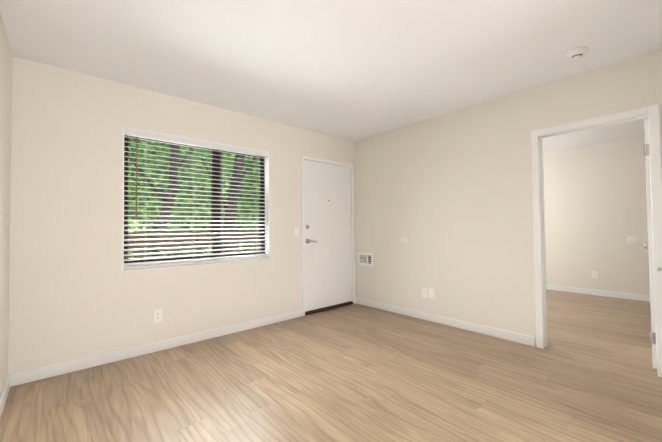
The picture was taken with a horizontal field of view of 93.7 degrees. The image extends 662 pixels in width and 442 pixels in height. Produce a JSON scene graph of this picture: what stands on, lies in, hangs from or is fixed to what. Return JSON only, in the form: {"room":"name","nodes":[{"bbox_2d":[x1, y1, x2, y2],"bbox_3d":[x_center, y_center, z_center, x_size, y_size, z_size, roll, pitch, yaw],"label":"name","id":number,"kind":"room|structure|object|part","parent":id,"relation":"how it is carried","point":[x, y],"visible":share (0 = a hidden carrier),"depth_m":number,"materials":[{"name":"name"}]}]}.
{"room":"empty living room","nodes":[
{"label":"empty living room","id":0,"kind":"room"},
{"bbox_2d":[0,11,11,396],"bbox_3d":[-0.193,-0.094,-0.294,0.150,2.440,6.744,1,-2,-41],"label":"wall","id":1,"kind":"structure","parent":0,"point":[5,108],"depth_m":2.06,"materials":[{"name":"beige paint"}]},
{"bbox_2d":[0,375,9,418],"bbox_3d":[-0.164,1.083,-0.216,0.013,0.090,6.581,1,-2,-41],"label":"baseboard","id":2,"kind":"structure","parent":1,"relation":"attached to","point":[4,395],"depth_m":2.03,"materials":[{"name":"white wood"}]},
{"bbox_2d":[8,56,355,374],"bbox_3d":[0.128,0.014,4.584,7.077,2.440,0.160,1,-2,-41],"label":"wall","id":3,"kind":"structure","parent":0,"point":[75,292],"depth_m":2.65,"materials":[{"name":"beige paint"}]},
{"bbox_2d":[153,309,161,322],"bbox_3d":[-1.620,0.888,2.905,0.072,0.116,0.008,1,-2,-41],"label":"outlet","id":4,"kind":"object","parent":3,"relation":"attached to","point":[157,315],"visible":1,"depth_m":2.90,"materials":[{"name":"white plastic"}]},
{"bbox_2d":[9,297,355,386],"bbox_3d":[-0.982,1.175,3.454,3.633,0.090,0.013,1,-2,-41],"label":"baseboard","id":5,"kind":"structure","parent":3,"relation":"attached to","point":[24,377],"depth_m":2.78,"materials":[{"name":"white wood"}]},
{"bbox_2d":[124,135,264,262],"bbox_3d":[-1.372,-0.216,3.328,1.454,1.215,0.055,1,-2,-41],"label":"window","id":6,"kind":"structure","parent":3,"relation":"in","point":[213,165],"depth_m":3.37,"materials":[{"name":"black glass"}]},
{"bbox_2d":[124,128,267,269],"bbox_3d":[-1.317,-0.193,3.264,1.454,1.265,0.073,1,-2,-41],"label":"window blinds","id":7,"kind":"object","parent":6,"relation":"attached to","point":[155,136],"visible":0.92,"depth_m":3.16,"materials":[{"name":"white plastic"}]},
{"bbox_2d":[122,126,269,271],"bbox_3d":[-1.343,-0.190,3.294,1.480,1.295,0.164,1,-2,-41],"label":"window frame","id":8,"kind":"structure","parent":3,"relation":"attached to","point":[267,201],"depth_m":3.31,"materials":[{"name":"white"}]},
{"bbox_2d":[293,227,297,236],"bbox_3d":[-0.449,0.141,3.958,0.072,0.116,0.012,1,-2,-41],"label":"light switch","id":9,"kind":"object","parent":3,"relation":"attached to","point":[295,231],"visible":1,"depth_m":3.95,"materials":[{"name":"white plastic"}]},
{"bbox_2d":[301,156,354,315],"bbox_3d":[-0.068,0.193,4.397,0.965,2.078,0.172,1,-2,-41],"label":"door frame","id":10,"kind":"structure","parent":3,"relation":"attached to","point":[303,158],"depth_m":4.23,"materials":[{"name":"white wood"}]},
{"bbox_2d":[304,160,352,311],"bbox_3d":[-0.018,0.189,4.343,0.889,1.991,0.100,1,-2,-41],"label":"entry door","id":11,"kind":"structure","parent":3,"relation":"in","point":[328,267],"depth_m":4.32,"materials":[{"name":"white paint"}]},
{"bbox_3d":[0.007,0.194,4.337,0.860,1.630,0.058,1,-2,-41],"label":"entry door hardware","id":12,"kind":"part","parent":11,"relation":"part of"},
{"bbox_2d":[305,301,352,315],"bbox_3d":[-0.059,1.215,4.372,0.886,0.032,0.172,1,-2,-41],"label":"sill","id":13,"kind":"structure","parent":3,"relation":"attached to","point":[327,308],"depth_m":4.29,"materials":[{"name":"brown metal"}]},
{"bbox_2d":[0,290,661,441],"bbox_3d":[2.369,1.191,2.024,7.077,0.080,6.904,1,-2,-41],"label":"floor","id":14,"kind":"structure","parent":0,"point":[356,372],"depth_m":2.20,"materials":[{"name":"brown wood"}]},
{"bbox_2d":[0,0,661,151],"bbox_3d":[2.341,-1.329,2.082,7.077,0.080,6.904,1,-2,-41],"label":"ceiling","id":15,"kind":"structure","parent":0,"point":[353,70],"depth_m":2.27,"materials":[{"name":"white paint"}]},
{"bbox_2d":[565,46,588,59],"bbox_3d":[1.856,-1.252,2.343,0.140,0.051,0.140,1,-2,-41],"label":"smoke detector","id":16,"kind":"object","parent":15,"relation":"attached to","point":[577,53],"visible":0.98,"depth_m":2.31,"materials":[{"name":"white plastic"}]},
{"bbox_2d":[354,49,661,345],"bbox_3d":[1.480,-0.026,3.503,0.114,2.440,3.250,1,-2,-41],"label":"wall","id":17,"kind":"structure","parent":0,"point":[449,196],"depth_m":3.38,"materials":[{"name":"beige paint"}]},
{"bbox_2d":[358,252,372,265],"bbox_3d":[0.499,0.554,4.515,0.016,0.183,0.291,1,-2,-41],"label":"air vent","id":18,"kind":"object","parent":17,"relation":"in","point":[366,259],"visible":1,"depth_m":4.50,"materials":[{"name":"white plastic"}]},
{"bbox_2d":[401,237,407,245],"bbox_3d":[0.950,0.264,4.014,0.004,0.120,0.120,1,-2,-41],"label":"outlet","id":19,"kind":"object","parent":17,"relation":"attached to","point":[404,241],"visible":1,"depth_m":4.01,"materials":[{"name":"white plastic"}]},
{"bbox_2d":[422,287,426,297],"bbox_3d":[1.140,0.873,3.788,0.009,0.116,0.072,1,-2,-41],"label":"outlet","id":20,"kind":"object","parent":17,"relation":"attached to","point":[424,292],"visible":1,"depth_m":3.78,"materials":[{"name":"white plastic"}]},
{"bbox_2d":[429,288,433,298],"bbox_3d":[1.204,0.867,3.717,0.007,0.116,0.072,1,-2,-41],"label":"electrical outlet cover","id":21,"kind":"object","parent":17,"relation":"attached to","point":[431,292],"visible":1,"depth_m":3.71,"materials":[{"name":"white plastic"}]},
{"bbox_2d":[356,297,534,346],"bbox_3d":[1.145,1.159,3.776,0.013,0.090,2.315,1,-2,-41],"label":"baseboard","id":22,"kind":"structure","parent":17,"relation":"attached to","point":[503,334],"depth_m":3.48,"materials":[{"name":"white wood"}]},
{"bbox_2d":[531,104,661,376],"bbox_3d":[2.231,0.152,2.647,0.142,2.028,0.836,1,-2,-41],"label":"door frame","id":23,"kind":"structure","parent":17,"relation":"attached to","point":[652,111],"depth_m":2.60,"materials":[{"name":"white wood"}]},
{"bbox_2d":[643,119,656,368],"bbox_3d":[2.776,0.173,2.664,0.735,1.950,0.167,1,-2,-41],"label":"interior door","id":24,"kind":"structure","parent":17,"relation":"in","point":[650,247],"depth_m":2.43,"materials":[{"name":"white paint"}]},
{"bbox_3d":[2.765,0.177,2.655,0.707,1.564,0.167,1,-2,-41],"label":"interior door hardware","id":25,"kind":"part","parent":24,"relation":"part of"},
{"bbox_2d":[543,136,649,295],"bbox_3d":[4.959,-0.046,4.337,0.150,2.440,6.594,1,-2,-41],"label":"wall","id":26,"kind":"structure","parent":0,"point":[595,206],"depth_m":4.99,"materials":[{"name":"beige paint"}]},
{"bbox_2d":[591,271,597,278],"bbox_3d":[4.253,0.868,5.009,0.009,0.116,0.072,1,-2,-41],"label":"outlet","id":27,"kind":"object","parent":26,"relation":"attached to","point":[594,274],"visible":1,"depth_m":5.01,"materials":[{"name":"white plastic"}]},
{"bbox_2d":[546,284,649,301],"bbox_3d":[4.909,1.128,4.254,0.017,0.090,6.594,1,-2,-41],"label":"baseboard","id":28,"kind":"structure","parent":26,"relation":"attached to","point":[638,297],"depth_m":4.93,"materials":[{"name":"white wood"}]},
{"bbox_2d":[626,236,639,245],"bbox_3d":[4.552,0.298,4.678,0.004,0.150,0.150,1,-2,-41],"label":"outlet","id":29,"kind":"object","parent":26,"relation":"attached to","point":[633,240],"visible":1,"depth_m":4.67,"materials":[{"name":"white plastic"}]},
{"label":"outside","id":30,"kind":"structure","parent":0,"visible":0},
{"bbox_3d":[-0.406,1.320,5.008,12.000,0.100,1.246,1,-2,-41],"label":"deck","id":31,"kind":"object","parent":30,"visible":0},
{"bbox_2d":[128,230,259,257],"bbox_3d":[-0.729,0.719,5.381,12.000,1.125,0.101,1,-2,-41],"label":"railing","id":32,"kind":"object","parent":31,"relation":"on","point":[179,240],"depth_m":4.24,"materials":[{"name":"brown wood"}]},
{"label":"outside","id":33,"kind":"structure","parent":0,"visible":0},
{"bbox_2d":[128,138,237,257],"bbox_3d":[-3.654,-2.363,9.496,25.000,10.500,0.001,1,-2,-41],"label":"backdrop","id":34,"kind":"structure","parent":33,"point":[143,213],"depth_m":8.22,"materials":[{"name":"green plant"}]},
{"bbox_2d":[128,142,259,256],"bbox_3d":[-2.766,-0.702,7.248,11.354,6.070,4.195,1,-2,-41],"label":"trees","id":35,"kind":"object","parent":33,"point":[208,156],"depth_m":6.65,"materials":[{"name":"green plant"}]}
]}

